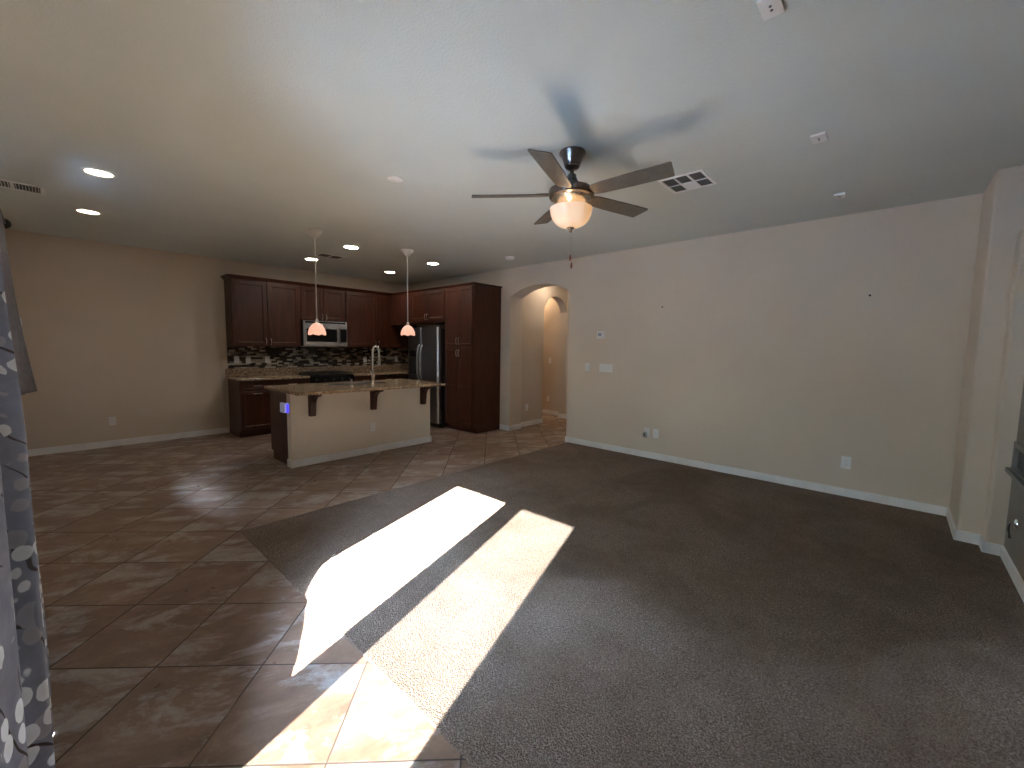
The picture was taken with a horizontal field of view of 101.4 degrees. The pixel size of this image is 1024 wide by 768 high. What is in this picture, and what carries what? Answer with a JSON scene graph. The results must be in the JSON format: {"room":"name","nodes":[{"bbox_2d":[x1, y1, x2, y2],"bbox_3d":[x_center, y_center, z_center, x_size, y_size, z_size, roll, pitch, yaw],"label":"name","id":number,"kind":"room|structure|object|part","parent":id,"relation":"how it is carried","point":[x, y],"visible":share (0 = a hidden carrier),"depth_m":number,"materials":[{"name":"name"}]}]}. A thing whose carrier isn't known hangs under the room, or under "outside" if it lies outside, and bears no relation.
{"room":"empty living room","nodes":[
{"label":"empty living room","id":0,"kind":"room"},
{"bbox_2d":[5,229,407,449],"bbox_3d":[-4.243,-0.616,7.072,0.150,2.743,5.742,5,7,42],"label":"wall","id":1,"kind":"structure","parent":0,"point":[135,336],"depth_m":5.75,"materials":[{"name":"paint"}]},
{"bbox_2d":[108,417,115,425],"bbox_3d":[-5.462,0.506,5.731,0.008,0.116,0.072,5,7,42],"label":"outlet","id":2,"kind":"object","parent":1,"relation":"attached to","point":[112,420],"visible":1,"depth_m":5.73,"materials":[{"name":"white plastic"}]},
{"bbox_2d":[27,427,228,456],"bbox_3d":[-5.301,0.801,5.935,0.016,0.088,2.205,5,7,42],"label":"baseboard","id":3,"kind":"structure","parent":1,"relation":"attached to","point":[103,444],"depth_m":5.81,"materials":[{"name":"white wood"}]},
{"bbox_2d":[220,348,223,412],"bbox_3d":[-4.590,-0.052,6.625,0.014,1.033,0.035,5,7,42],"label":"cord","id":4,"kind":"object","parent":1,"relation":"attached to","point":[220,348],"visible":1,"depth_m":6.64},
{"bbox_2d":[220,274,300,346],"bbox_3d":[-4.053,-1.152,6.829,0.380,1.088,1.049,5,7,42],"label":"upper cabinet","id":5,"kind":"object","parent":1,"relation":"attached to","point":[259,312],"visible":1,"depth_m":6.67,"materials":[{"name":"brown wood"}]},
{"bbox_3d":[-4.097,-1.103,6.564,0.020,1.014,0.479,5,7,42],"label":"door","id":6,"kind":"part","parent":5,"relation":"part of","materials":[{"name":"brown wood"}]},
{"bbox_3d":[-4.048,-1.669,6.787,0.372,0.050,1.049,5,7,42],"label":"crown moulding","id":7,"kind":"part","parent":5,"relation":"part of","materials":[{"name":"brown wood"}]},
{"bbox_3d":[-3.765,-1.130,6.925,0.020,1.014,0.492,5,7,42],"label":"door","id":8,"kind":"part","parent":5,"relation":"part of","materials":[{"name":"brown wood"}]},
{"bbox_2d":[227,346,407,368],"bbox_3d":[-3.393,-0.512,7.896,0.009,0.354,3.348,5,7,42],"label":"backsplash","id":9,"kind":"structure","parent":1,"relation":"attached to","point":[279,356],"depth_m":7.61,"materials":[{"name":"tile"}]},
{"bbox_2d":[234,356,238,362],"bbox_3d":[-4.433,-0.391,6.752,0.011,0.116,0.072,5,7,42],"label":"switch plate","id":10,"kind":"object","parent":9,"relation":"attached to","point":[236,358],"visible":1,"depth_m":6.75,"materials":[{"name":"white plastic"}]},
{"bbox_2d":[246,356,250,363],"bbox_3d":[-4.322,-0.393,6.874,0.011,0.116,0.072,5,7,42],"label":"switch plate","id":11,"kind":"object","parent":9,"relation":"attached to","point":[248,358],"visible":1,"depth_m":6.87,"materials":[{"name":"white plastic"}]},
{"bbox_2d":[265,356,269,362],"bbox_3d":[-4.130,-0.414,7.085,0.008,0.116,0.072,5,7,42],"label":"outlet","id":12,"kind":"object","parent":9,"relation":"attached to","point":[267,358],"visible":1,"depth_m":7.08,"materials":[{"name":"white plastic"}]},
{"bbox_2d":[299,282,345,322],"bbox_3d":[-3.429,-1.430,7.486,0.380,0.631,0.790,5,7,42],"label":"upper cabinet","id":13,"kind":"object","parent":1,"relation":"attached to","point":[330,299],"visible":0.9,"depth_m":7.36,"materials":[{"name":"brown wood"}]},
{"bbox_3d":[-3.448,-1.383,7.247,0.020,0.557,0.377,5,7,42],"label":"door","id":14,"kind":"part","parent":13,"relation":"part of","materials":[{"name":"brown wood"}]},
{"bbox_3d":[-3.306,-1.708,7.352,0.042,0.050,0.790,5,7,42],"label":"crown moulding","id":15,"kind":"part","parent":13,"relation":"part of","materials":[{"name":"brown wood"}]},
{"bbox_2d":[300,320,346,346],"bbox_3d":[-3.401,-0.893,7.497,0.478,0.433,0.765,5,7,42],"label":"microwave","id":16,"kind":"object","parent":13,"relation":"attached to","point":[336,332],"visible":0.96,"depth_m":7.38,"materials":[{"name":"silver metal"}]},
{"bbox_3d":[-3.323,-0.853,7.330,0.028,0.386,0.620,5,7,42],"label":"door","id":17,"kind":"part","parent":16,"relation":"part of","materials":[{"name":"silver metal"}]},
{"bbox_3d":[-3.065,-0.875,7.613,0.026,0.386,0.143,5,7,42],"label":"control panel","id":18,"kind":"part","parent":16,"relation":"part of","materials":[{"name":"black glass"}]},
{"bbox_3d":[-3.190,-1.404,7.529,0.020,0.557,0.377,5,7,42],"label":"door","id":19,"kind":"part","parent":13,"relation":"part of","materials":[{"name":"brown wood"}]},
{"bbox_2d":[338,288,415,347],"bbox_3d":[-2.641,-1.267,8.368,0.380,1.088,1.554,5,7,42],"label":"upper cabinet","id":20,"kind":"object","parent":1,"relation":"attached to","point":[367,312],"visible":0.76,"depth_m":8.06,"materials":[{"name":"brown wood"}]},
{"bbox_3d":[-2.842,-1.205,7.931,0.020,1.014,0.602,5,7,42],"label":"door","id":21,"kind":"part","parent":20,"relation":"part of","materials":[{"name":"brown wood"}]},
{"bbox_3d":[-2.514,-1.772,8.214,0.042,0.050,1.554,5,7,42],"label":"crown moulding","id":22,"kind":"part","parent":20,"relation":"part of","materials":[{"name":"brown wood"}]},
{"bbox_3d":[-2.437,-1.238,8.372,0.020,1.014,0.586,5,7,42],"label":"door","id":23,"kind":"part","parent":20,"relation":"part of","materials":[{"name":"brown wood"}]},
{"bbox_2d":[28,413,566,767],"bbox_3d":[-0.271,1.042,5.166,8.798,0.120,8.080,5,7,42],"label":"floor","id":24,"kind":"structure","parent":0,"point":[174,641],"depth_m":2.19,"materials":[{"name":"tile"}]},
{"bbox_2d":[228,379,273,436],"bbox_3d":[-4.139,0.357,6.688,0.650,0.873,0.486,5,7,42],"label":"base cabinet","id":25,"kind":"object","parent":24,"relation":"on","point":[249,401],"visible":0.87,"depth_m":6.48,"materials":[{"name":"brown wood"}]},
{"bbox_3d":[-3.930,0.403,6.500,0.020,0.596,0.472,5,7,42],"label":"door","id":26,"kind":"part","parent":25,"relation":"part of","materials":[{"name":"brown wood"}]},
{"bbox_3d":[-3.924,0.025,6.467,0.020,0.143,0.472,5,7,42],"label":"drawer","id":27,"kind":"part","parent":25,"relation":"part of","materials":[{"name":"brown wood"}]},
{"bbox_2d":[274,378,308,384],"bbox_3d":[-3.793,0.329,7.065,0.650,0.873,0.533,5,7,42],"label":"base cabinet","id":28,"kind":"object","parent":24,"relation":"on","point":[302,380],"visible":0.21,"depth_m":6.82,"materials":[{"name":"brown wood"}]},
{"bbox_2d":[297,371,353,382],"bbox_3d":[-3.309,0.245,7.503,0.665,0.917,0.766,5,7,42],"label":"range","id":29,"kind":"object","parent":24,"relation":"on","point":[317,376],"visible":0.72,"depth_m":7.30,"materials":[{"name":"black metal"}]},
{"bbox_2d":[298,372,350,375],"bbox_3d":[-3.331,-0.178,7.492,0.589,0.012,0.766,5,7,42],"label":"cooktop","id":30,"kind":"object","parent":29,"relation":"in","point":[302,373],"depth_m":7.33,"materials":[{"name":"black glass"}]},
{"bbox_2d":[269,386,432,467],"bbox_3d":[-2.070,0.470,5.721,0.976,0.873,1.988,5,7,42],"label":"kitchen island","id":31,"kind":"object","parent":24,"relation":"on","point":[321,428],"visible":0.76,"depth_m":5.31,"materials":[{"name":"paint"}]},
{"bbox_2d":[280,402,287,412],"bbox_3d":[-2.617,0.272,4.819,0.080,0.120,0.066,5,7,42],"label":"night light","id":32,"kind":"object","parent":31,"relation":"attached to","point":[283,406],"visible":1,"depth_m":4.80,"materials":[{"name":"blue"}]},
{"bbox_2d":[264,379,445,395],"bbox_3d":[-2.042,0.021,5.661,1.105,0.032,2.020,5,7,42],"label":"island countertop","id":33,"kind":"structure","parent":31,"relation":"on","point":[310,388],"depth_m":5.32,"materials":[{"name":"stone"}]},
{"bbox_2d":[325,381,383,385],"bbox_3d":[-2.175,0.095,5.824,0.418,0.202,0.778,5,7,42],"label":"sink","id":34,"kind":"object","parent":33,"relation":"in","point":[368,382],"visible":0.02,"depth_m":5.98,"materials":[{"name":"silver metal"}]},
{"bbox_2d":[370,345,380,383],"bbox_3d":[-1.875,-0.264,5.732,0.060,0.528,0.222,3,5,20],"label":"faucet","id":35,"kind":"object","parent":33,"relation":"on","point":[372,374],"visible":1,"depth_m":5.69,"materials":[{"name":"silver metal"}]},
{"bbox_3d":[-1.865,-0.345,5.746,0.025,0.358,0.157,3,5,21],"label":"spout","id":36,"kind":"part","parent":35,"relation":"part of","materials":[{"name":"silver metal"}]},
{"bbox_3d":[-1.926,0.875,5.619,0.129,0.088,1.988,5,7,42],"label":"baseboard","id":37,"kind":"part","parent":31,"relation":"part of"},
{"bbox_2d":[370,422,374,430],"bbox_3d":[-1.855,0.570,5.585,0.008,0.116,0.072,5,7,42],"label":"outlet","id":38,"kind":"object","parent":31,"relation":"attached to","point":[372,425],"visible":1,"depth_m":5.58,"materials":[{"name":"white plastic"}]},
{"bbox_2d":[354,374,398,380],"bbox_3d":[-2.772,0.246,8.177,0.650,0.873,0.938,5,7,42],"label":"base cabinet","id":39,"kind":"object","parent":24,"relation":"on","point":[395,376],"visible":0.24,"depth_m":7.96,"materials":[{"name":"brown wood"}]},
{"bbox_2d":[225,364,408,380],"bbox_3d":[-3.174,-0.234,7.691,0.643,0.157,3.385,5,7,42],"label":"countertop","id":40,"kind":"structure","parent":39,"relation":"on","point":[239,374],"depth_m":7.36,"materials":[{"name":"stone"}]},
{"bbox_3d":[-2.716,-0.073,7.783,0.020,0.143,0.454,5,7,42],"label":"drawer","id":41,"kind":"part","parent":39,"relation":"part of","materials":[{"name":"brown wood"}]},
{"bbox_3d":[-2.399,-0.099,8.129,0.020,0.143,0.454,5,7,42],"label":"drawer","id":42,"kind":"part","parent":39,"relation":"part of","materials":[{"name":"brown wood"}]},
{"bbox_2d":[408,326,447,427],"bbox_3d":[-1.383,-0.154,7.769,0.900,1.781,0.825,5,7,42],"label":"refrigerator","id":43,"kind":"object","parent":24,"relation":"on","point":[426,349],"visible":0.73,"depth_m":7.35,"materials":[{"name":"silver metal"}]},
{"bbox_3d":[-1.763,-0.189,7.707,0.418,1.680,0.080,5,7,42],"label":"freezer door","id":44,"kind":"part","parent":43,"relation":"part of","materials":[{"name":"silver metal"}]},
{"bbox_3d":[-1.683,-0.373,7.526,0.026,0.670,0.086,5,7,42],"label":"handle","id":45,"kind":"part","parent":43,"relation":"part of","materials":[{"name":"silver metal"}]},
{"bbox_3d":[-1.617,-0.367,7.465,0.026,0.670,0.086,5,7,42],"label":"handle","id":46,"kind":"part","parent":43,"relation":"part of","materials":[{"name":"silver metal"}]},
{"bbox_3d":[-1.428,-0.158,7.402,0.474,1.680,0.080,5,7,42],"label":"fridge door","id":47,"kind":"part","parent":43,"relation":"part of","materials":[{"name":"silver metal"}]},
{"bbox_2d":[444,282,501,433],"bbox_3d":[-0.684,-0.438,7.234,0.760,2.457,0.670,5,7,42],"label":"pantry cabinet","id":48,"kind":"object","parent":24,"relation":"on","point":[472,309],"visible":1,"depth_m":7.00,"materials":[{"name":"brown wood"}]},
{"bbox_2d":[390,286,444,325],"bbox_3d":[-1.707,-1.433,7.873,1.740,0.612,0.338,5,7,42],"label":"upper cabinet","id":49,"kind":"object","parent":48,"relation":"attached to","point":[425,306],"visible":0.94,"depth_m":7.69,"materials":[{"name":"brown wood"}]},
{"bbox_3d":[-1.777,-1.712,7.734,1.695,0.034,0.030,5,7,42],"label":"crown moulding","id":50,"kind":"part","parent":49,"relation":"part of","materials":[{"name":"brown wood"}]},
{"bbox_3d":[-1.712,-1.412,7.704,0.488,0.532,0.020,5,7,42],"label":"door","id":51,"kind":"part","parent":49,"relation":"part of","materials":[{"name":"brown wood"}]},
{"bbox_3d":[-1.347,-1.378,7.372,0.490,0.532,0.020,5,7,42],"label":"door","id":52,"kind":"part","parent":49,"relation":"part of","materials":[{"name":"brown wood"}]},
{"bbox_3d":[-1.033,0.029,7.188,0.344,1.319,0.020,5,7,42],"label":"door","id":53,"kind":"part","parent":48,"relation":"part of","materials":[{"name":"brown wood"}]},
{"bbox_3d":[-1.037,0.052,7.186,0.248,0.070,0.009,5,7,42],"label":"rail","id":54,"kind":"part","parent":48,"relation":"part of","materials":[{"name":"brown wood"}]},
{"bbox_3d":[-1.017,-1.123,7.088,0.344,0.982,0.020,5,7,42],"label":"door","id":55,"kind":"part","parent":48,"relation":"part of","materials":[{"name":"brown wood"}]},
{"bbox_3d":[-0.780,0.076,6.953,0.248,0.070,0.009,5,7,42],"label":"rail","id":56,"kind":"part","parent":48,"relation":"part of","materials":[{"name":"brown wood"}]},
{"bbox_3d":[-0.776,0.053,6.955,0.344,1.319,0.020,5,7,42],"label":"door","id":57,"kind":"part","parent":48,"relation":"part of","materials":[{"name":"brown wood"}]},
{"bbox_3d":[-0.760,-1.099,6.854,0.344,0.982,0.020,5,7,42],"label":"door","id":58,"kind":"part","parent":48,"relation":"part of","materials":[{"name":"brown wood"}]},
{"bbox_3d":[-0.661,-1.645,7.136,0.760,0.034,0.651,5,7,42],"label":"crown moulding","id":59,"kind":"part","parent":48,"relation":"part of","materials":[{"name":"brown wood"}]},
{"bbox_2d":[0,0,1023,283],"bbox_3d":[-0.275,-1.871,4.864,8.998,0.250,8.210,5,7,42],"label":"ceiling","id":60,"kind":"structure","parent":0,"point":[234,130],"depth_m":2.39,"materials":[{"name":"paint"}]},
{"bbox_2d":[0,179,45,195],"bbox_3d":[-4.235,-1.682,3.551,0.270,0.008,0.380,5,7,42],"label":"ceiling vent","id":61,"kind":"object","parent":60,"relation":"in","point":[7,184],"visible":1,"depth_m":3.59,"materials":[{"name":"white metal"}]},
{"bbox_2d":[74,208,101,214],"bbox_3d":[-4.293,-1.743,4.248,0.201,0.008,0.201,5,7,42],"label":"recessed light","id":62,"kind":"object","parent":60,"relation":"in","point":[85,211],"visible":1,"depth_m":4.23,"materials":[{"name":"white"}]},
{"bbox_2d":[80,167,116,177],"bbox_3d":[-3.217,-1.643,3.266,0.201,0.008,0.201,5,7,42],"label":"recessed light","id":63,"kind":"object","parent":60,"relation":"in","point":[89,170],"visible":1,"depth_m":3.25,"materials":[{"name":"white"}]},
{"bbox_2d":[304,258,318,260],"bbox_3d":[-3.085,-1.919,6.457,0.201,0.008,0.201,5,7,42],"label":"recessed light","id":64,"kind":"object","parent":60,"relation":"in","point":[310,259],"visible":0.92,"depth_m":6.46,"materials":[{"name":"white"}]},
{"bbox_2d":[306,228,325,334],"bbox_3d":[-2.287,-1.173,4.887,0.195,1.200,0.195,5,7,42],"label":"pendant light","id":65,"kind":"object","parent":60,"relation":"hanging from","point":[316,328],"visible":1,"depth_m":4.86,"materials":[{"name":"white ceramic"}]},
{"bbox_3d":[-2.286,-1.209,4.883,0.013,0.958,0.012,5,7,42],"label":"stem","id":66,"kind":"part","parent":65,"relation":"part of","materials":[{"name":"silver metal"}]},
{"bbox_3d":[-2.294,-0.647,4.933,0.195,0.144,0.195,5,7,42],"label":"lamp shade","id":67,"kind":"part","parent":65,"relation":"part of","materials":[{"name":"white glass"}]},
{"bbox_2d":[316,253,345,259],"bbox_3d":[-2.693,-1.893,6.212,0.260,0.008,0.370,5,7,42],"label":"ceiling vent","id":68,"kind":"object","parent":60,"relation":"in","point":[325,255],"visible":0.92,"depth_m":6.21,"materials":[{"name":"metal"}]},
{"bbox_2d":[343,245,358,248],"bbox_3d":[-2.161,-1.834,5.626,0.201,0.008,0.201,5,7,42],"label":"recessed light","id":69,"kind":"object","parent":60,"relation":"in","point":[344,246],"visible":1,"depth_m":5.63,"materials":[{"name":"white"}]},
{"bbox_2d":[387,176,402,182],"bbox_3d":[-0.923,-1.615,3.310,0.124,0.006,0.124,5,7,42],"label":"sprinkler cover","id":70,"kind":"object","parent":60,"relation":"attached to","point":[396,179],"visible":1,"depth_m":3.30,"materials":[{"name":"white plastic"}]},
{"bbox_2d":[401,249,414,335],"bbox_3d":[-1.444,-1.257,5.803,0.195,1.168,0.195,5,7,42],"label":"pendant light","id":71,"kind":"object","parent":60,"relation":"hanging from","point":[407,330],"visible":1,"depth_m":5.77,"materials":[{"name":"white ceramic"}]},
{"bbox_3d":[-1.444,-1.293,5.799,0.013,0.926,0.012,5,7,42],"label":"stem","id":72,"kind":"part","parent":71,"relation":"part of","materials":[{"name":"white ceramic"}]},
{"bbox_3d":[-1.452,-0.747,5.847,0.195,0.144,0.195,5,7,42],"label":"lamp shade","id":73,"kind":"part","parent":71,"relation":"part of","materials":[{"name":"white glass"}]},
{"bbox_2d":[426,262,438,264],"bbox_3d":[-1.259,-1.912,6.668,0.201,0.008,0.201,5,7,42],"label":"recessed light","id":74,"kind":"object","parent":60,"relation":"in","point":[428,263],"visible":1,"depth_m":6.64,"materials":[{"name":"white"}]},
{"bbox_2d":[505,256,514,260],"bbox_3d":[-0.029,-1.828,6.113,0.140,0.044,0.140,5,7,42],"label":"smoke detector","id":75,"kind":"object","parent":60,"relation":"attached to","point":[510,258],"visible":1,"depth_m":6.06,"materials":[{"name":"white plastic"}]},
{"bbox_2d":[471,146,674,268],"bbox_3d":[0.437,-1.171,2.812,1.285,0.768,1.333,5,7,42],"label":"ceiling fan","id":76,"kind":"object","parent":60,"relation":"hanging from","point":[574,200],"visible":1,"depth_m":2.74,"materials":[{"name":"wood"}]},
{"bbox_3d":[-0.021,-1.288,2.871,0.539,0.037,0.132,1,5,5],"label":"blade","id":77,"kind":"part","parent":76,"relation":"part of","materials":[{"name":"brown wood"}]},
{"bbox_3d":[0.300,-1.316,3.252,0.132,0.037,0.539,0,5,-13],"label":"blade","id":78,"kind":"part","parent":76,"relation":"part of","materials":[{"name":"brown wood"}]},
{"bbox_3d":[0.243,-1.247,2.449,0.132,0.037,0.539,3,5,22],"label":"blade","id":79,"kind":"part","parent":76,"relation":"part of","materials":[{"name":"brown wood"}]},
{"bbox_3d":[0.406,-0.942,2.870,0.009,0.220,0.005,5,7,42],"label":"pull chain","id":80,"kind":"part","parent":76,"relation":"part of","materials":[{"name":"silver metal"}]},
{"bbox_3d":[0.401,-1.129,2.854,0.287,0.129,0.287,5,7,42],"label":"lamp shade","id":81,"kind":"part","parent":76,"relation":"part of","materials":[{"name":"white glass"}]},
{"bbox_3d":[0.763,-1.294,3.066,0.539,0.037,0.132,-2,6,-31],"label":"blade","id":82,"kind":"part","parent":76,"relation":"part of","materials":[{"name":"brown wood"}]},
{"bbox_3d":[0.730,-1.251,2.571,0.542,0.037,0.142,5,7,42],"label":"blade","id":83,"kind":"part","parent":76,"relation":"part of","materials":[{"name":"brown wood"}]},
{"bbox_2d":[658,169,716,193],"bbox_3d":[1.377,-1.581,3.288,0.335,0.008,0.340,5,7,42],"label":"ceiling vent","id":84,"kind":"object","parent":60,"relation":"in","point":[699,178],"visible":1,"depth_m":3.28,"materials":[{"name":"white metal"}]},
{"bbox_3d":[1.431,-1.585,3.348,0.081,0.005,0.134,5,7,42],"label":"closed pane","id":85,"kind":"part","parent":84,"relation":"part of","materials":[{"name":"white metal"}]},
{"bbox_2d":[756,0,784,20],"bbox_3d":[0.984,-1.434,1.593,0.074,0.018,0.116,5,7,42],"label":"ceiling plate","id":86,"kind":"object","parent":60,"relation":"attached to","point":[768,9],"visible":1,"depth_m":1.60,"materials":[{"name":"plastic"}]},
{"bbox_2d":[810,131,827,143],"bbox_3d":[1.882,-1.507,2.571,0.074,0.018,0.116,5,7,42],"label":"ceiling plate","id":87,"kind":"object","parent":60,"relation":"attached to","point":[819,137],"visible":1,"depth_m":2.55,"materials":[{"name":"plastic"}]},
{"bbox_2d":[834,192,845,198],"bbox_3d":[2.753,-1.577,3.521,0.074,0.018,0.116,5,7,42],"label":"ceiling plate","id":88,"kind":"object","parent":60,"relation":"attached to","point":[839,195],"visible":1,"depth_m":3.50,"materials":[{"name":"plastic"}]},
{"bbox_2d":[521,286,567,421],"bbox_3d":[0.637,-0.635,8.069,0.170,2.743,1.758,5,7,42],"label":"wall","id":89,"kind":"structure","parent":0,"point":[533,303],"depth_m":7.76,"materials":[{"name":"paint"}]},
{"bbox_2d":[542,298,559,410],"bbox_3d":[0.392,-0.758,9.433,2.200,2.743,0.110,5,7,42],"label":"wall","id":90,"kind":"structure","parent":0,"point":[551,344],"depth_m":8.96,"materials":[{"name":"paint"}]},
{"bbox_2d":[565,290,569,413],"bbox_3d":[1.869,-0.598,7.832,2.050,2.743,0.128,5,7,42],"label":"wall","id":91,"kind":"structure","parent":0,"point":[568,290],"depth_m":8.44,"materials":[{"name":"paint"}]},
{"bbox_2d":[241,442,1023,767],"bbox_3d":[0.991,1.166,3.368,4.304,0.039,4.379,5,7,42],"label":"floor","id":92,"kind":"structure","parent":0,"point":[564,605],"depth_m":2.25,"materials":[{"name":"grey carpet"}]},
{"bbox_2d":[408,193,983,507],"bbox_3d":[0.975,-0.483,6.378,8.798,2.743,0.310,5,7,42],"label":"wall","id":93,"kind":"structure","parent":0,"point":[768,350],"depth_m":4.43,"materials":[{"name":"paint"}]},
{"bbox_2d":[585,363,589,370],"bbox_3d":[1.088,-0.243,6.069,0.072,0.116,0.018,5,7,42],"label":"switch plate","id":94,"kind":"object","parent":93,"relation":"attached to","point":[587,365],"visible":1,"depth_m":6.07,"materials":[{"name":"white plastic"}]},
{"bbox_2d":[597,331,605,338],"bbox_3d":[1.247,-0.688,5.883,0.136,0.100,0.028,5,7,42],"label":"thermostat","id":95,"kind":"object","parent":93,"relation":"attached to","point":[600,334],"visible":1,"depth_m":5.87,"materials":[{"name":"white plastic"}]},
{"bbox_2d":[599,364,612,372],"bbox_3d":[1.317,-0.221,5.865,0.208,0.110,0.011,5,7,42],"label":"switch plate","id":96,"kind":"object","parent":93,"relation":"attached to","point":[602,367],"visible":1,"depth_m":5.86,"materials":[{"name":"white plastic"}]},
{"bbox_2d":[644,427,649,436],"bbox_3d":[1.771,0.633,5.514,0.072,0.116,0.008,5,7,42],"label":"outlet","id":97,"kind":"object","parent":93,"relation":"attached to","point":[645,429],"visible":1,"depth_m":5.50,"materials":[{"name":"white plastic"}]},
{"bbox_2d":[653,429,658,437],"bbox_3d":[1.859,0.642,5.429,0.072,0.116,0.016,5,7,42],"label":"cable plate","id":98,"kind":"object","parent":93,"relation":"attached to","point":[655,431],"visible":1,"depth_m":5.43,"materials":[{"name":"white plastic"}]},
{"bbox_2d":[500,409,948,515],"bbox_3d":[1.708,0.812,6.921,7.532,0.088,1.984,5,7,42],"label":"baseboard","id":99,"kind":"structure","parent":93,"relation":"attached to","point":[903,503],"depth_m":4.64,"materials":[{"name":"white wood"}]},
{"bbox_2d":[841,456,851,468],"bbox_3d":[3.290,0.774,4.130,0.078,0.122,0.008,5,7,42],"label":"outlet","id":100,"kind":"object","parent":93,"relation":"attached to","point":[845,461],"visible":1,"depth_m":4.13,"materials":[{"name":"white plastic"}]},
{"bbox_2d":[950,165,1023,534],"bbox_3d":[3.725,-0.173,3.251,0.238,2.743,0.632,5,7,42],"label":"wall","id":101,"kind":"structure","parent":0,"point":[1002,212],"depth_m":3.08,"materials":[{"name":"paint"}]},
{"bbox_2d":[982,228,1023,544],"bbox_3d":[3.514,0.083,2.949,0.108,2.280,0.165,5,7,42],"label":"wall","id":102,"kind":"structure","parent":101,"relation":"attached to","point":[1012,369],"depth_m":2.92,"materials":[{"name":"paint"}]},
{"bbox_2d":[1004,382,1023,580],"bbox_3d":[2.135,-0.022,1.262,0.150,2.743,5.742,5,7,42],"label":"wall","id":103,"kind":"structure","parent":0,"point":[1014,545],"depth_m":2.76,"materials":[{"name":"grey paint"}]},
{"bbox_2d":[946,508,1023,602],"bbox_3d":[2.017,1.284,1.549,0.234,0.088,5.582,5,7,42],"label":"baseboard","id":104,"kind":"structure","parent":103,"relation":"attached to","point":[986,547],"depth_m":2.99,"materials":[{"name":"white wood"}]},
{"bbox_2d":[1007,519,1017,537],"bbox_3d":[3.259,0.941,2.734,0.035,0.133,0.064,5,7,42],"label":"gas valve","id":105,"kind":"object","parent":103,"relation":"attached to","point":[1015,523],"visible":1,"depth_m":2.73,"materials":[{"name":"silver metal"}]},
{"bbox_2d":[1005,441,1023,490],"bbox_3d":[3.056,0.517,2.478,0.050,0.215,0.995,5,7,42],"label":"fireplace","id":106,"kind":"object","parent":103,"relation":"attached to","point":[1016,471],"visible":1,"depth_m":2.73,"materials":[{"name":"stone"}]},
{"bbox_3d":[-2.945,-0.166,2.107,8.798,2.743,0.140,5,7,42],"label":"wall","id":107,"kind":"structure","parent":0,"visible":0},
{"bbox_2d":[0,209,11,228],"bbox_3d":[-3.634,-1.236,2.887,1.310,0.078,0.194,5,7,42],"label":"curtain rod","id":108,"kind":"object","parent":107,"relation":"attached to","point":[7,224],"visible":0.68,"depth_m":3.33,"materials":[{"name":"black metal"}]},
{"bbox_2d":[0,212,36,394],"bbox_3d":[-3.630,-0.547,3.019,0.104,1.345,1.088,-4,7,-43],"label":"curtain","id":109,"kind":"object","parent":108,"relation":"hanging from","point":[27,384],"visible":0.57,"depth_m":3.29,"materials":[{"name":"grey fabric"}]},
{"bbox_3d":[-1.345,-0.856,0.855,2.550,0.048,0.253,5,7,42],"label":"curtain rod","id":110,"kind":"object","parent":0,"visible":0},
{"bbox_2d":[0,249,55,767],"bbox_3d":[-1.701,0.211,1.317,1.350,2.157,0.245,5,7,42],"label":"floral curtain","id":111,"kind":"object","parent":110,"relation":"hanging from","point":[26,720],"visible":1,"depth_m":1.43,"materials":[{"name":"grey fabric"}]}
]}

